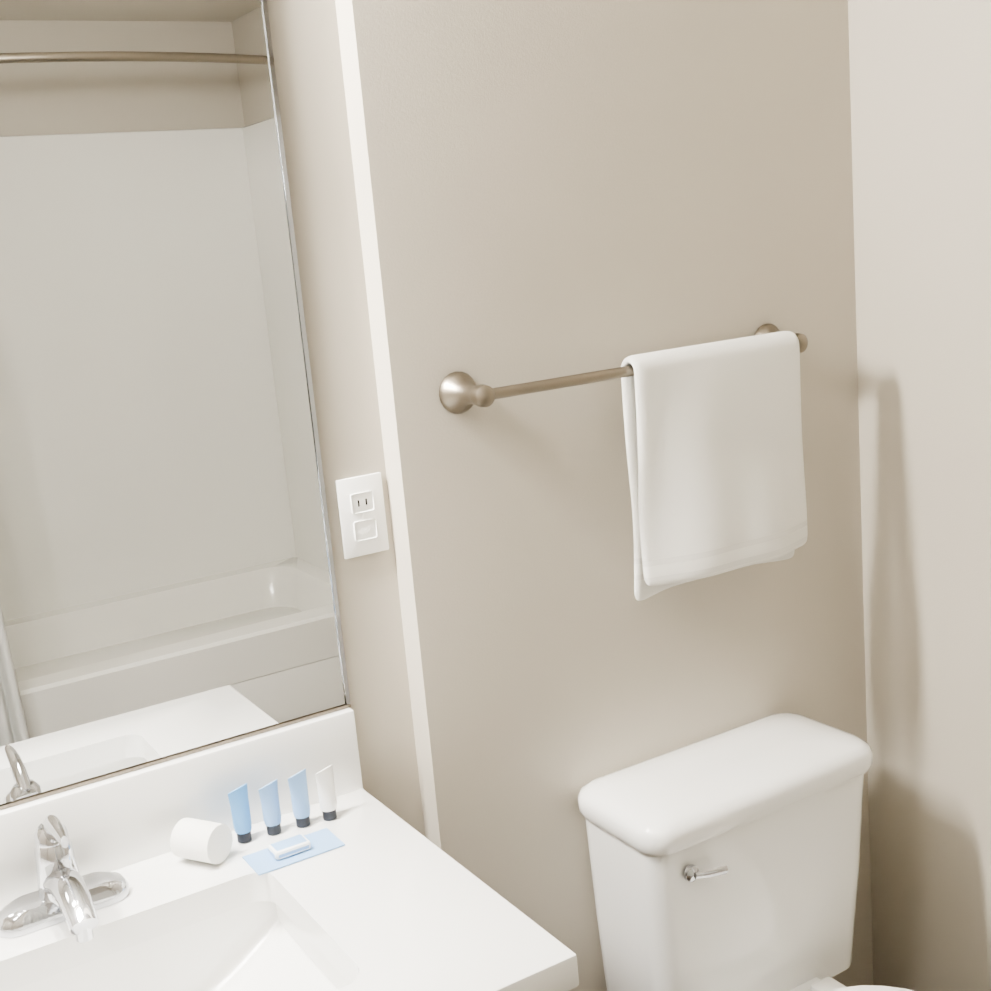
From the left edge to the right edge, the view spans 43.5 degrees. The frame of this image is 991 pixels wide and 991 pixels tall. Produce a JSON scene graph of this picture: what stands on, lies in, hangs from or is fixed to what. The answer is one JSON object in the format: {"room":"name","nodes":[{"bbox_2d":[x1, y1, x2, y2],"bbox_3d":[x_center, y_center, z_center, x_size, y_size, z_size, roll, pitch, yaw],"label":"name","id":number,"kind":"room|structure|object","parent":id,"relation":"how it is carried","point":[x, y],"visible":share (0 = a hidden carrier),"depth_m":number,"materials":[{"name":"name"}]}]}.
{"room":"bathroom","nodes":[
{"label":"bathroom","id":0,"kind":"room"},
{"bbox_2d":[267,0,424,836],"bbox_3d":[-1.291,0.146,1.159,2.600,2.740,0.100,-12,14,-30],"label":"wall","id":1,"kind":"structure","parent":0,"point":[310,87],"depth_m":1.71,"materials":[{"name":"paint"}]},
{"bbox_2d":[0,0,350,809],"bbox_3d":[-0.891,-0.050,1.310,1.501,1.007,0.008,-12,14,-30],"label":"wall mirror","id":2,"kind":"object","parent":1,"relation":"attached to","point":[168,588],"visible":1,"depth_m":1.57,"materials":[{"name":"clear glass"}]},
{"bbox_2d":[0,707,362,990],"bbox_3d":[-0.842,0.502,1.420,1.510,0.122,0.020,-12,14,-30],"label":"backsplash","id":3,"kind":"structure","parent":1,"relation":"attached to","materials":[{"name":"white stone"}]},
{"bbox_2d":[335,472,388,558],"bbox_3d":[-0.187,0.029,1.757,0.070,0.114,0.008,-12,14,-30],"label":"outlet","id":4,"kind":"object","parent":1,"relation":"attached to","point":[362,515],"visible":1,"depth_m":1.75,"materials":[{"name":"white plastic"}]},
{"bbox_2d":[335,0,872,990],"bbox_3d":[0.251,-0.180,2.029,1.000,2.740,0.150,-12,14,-30],"label":"wall","id":5,"kind":"structure","parent":0,"point":[551,188],"depth_m":1.88,"materials":[{"name":"beige paint"}]},
{"bbox_2d":[439,323,807,600],"bbox_3d":[0.241,-0.032,1.889,0.650,0.389,0.115,-12,14,-30],"label":"towel rail","id":6,"kind":"object","parent":5,"relation":"attached to","point":[714,443],"visible":1,"depth_m":1.89,"materials":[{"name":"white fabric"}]},
{"bbox_2d":[848,0,990,990],"bbox_3d":[1.401,-0.062,1.009,0.100,2.740,2.800,-12,14,-30],"label":"wall","id":7,"kind":"structure","parent":0,"point":[920,84],"depth_m":2.09,"materials":[{"name":"beige paint"}]},
{"bbox_3d":[-0.003,1.611,0.500,3.600,0.060,2.950,-12,14,-30],"label":"floor","id":8,"kind":"structure","parent":0,"visible":0},
{"bbox_2d":[0,707,578,990],"bbox_3d":[-0.663,0.950,1.278,1.510,1.014,0.569,-12,14,-30],"label":"bathroom vanity","id":9,"kind":"object","parent":8,"relation":"on","point":[103,887],"visible":1,"depth_m":1.55,"materials":[{"name":"white stone"}]},
{"bbox_2d":[0,814,129,942],"bbox_3d":[-0.509,0.448,1.470,0.160,0.143,0.164,-12,14,-30],"label":"faucet","id":10,"kind":"object","parent":9,"relation":"on","point":[67,906],"depth_m":1.49,"materials":[{"name":"silver metal"}]},
{"bbox_2d":[0,887,393,990],"bbox_3d":[-0.408,0.645,1.369,0.535,0.136,0.362,-12,14,-30],"label":"sink","id":11,"kind":"object","parent":9,"relation":"in","point":[252,941],"depth_m":1.55,"materials":[{"name":"white ceramic"}]},
{"bbox_2d":[170,764,344,875],"bbox_3d":[-0.304,0.428,1.636,0.232,0.075,0.130,-12,14,-30],"label":"toiletries","id":12,"kind":"object","parent":9,"relation":"on","point":[201,840],"visible":1,"depth_m":1.64,"materials":[{"name":"blue"}]},
{"bbox_2d":[578,712,912,990],"bbox_3d":[0.538,0.835,1.842,0.474,0.792,0.737,-12,14,-30],"label":"toilet","id":13,"kind":"object","parent":8,"relation":"on","point":[727,860],"visible":0.96,"depth_m":1.93,"materials":[{"name":"white ceramic"}]}
]}

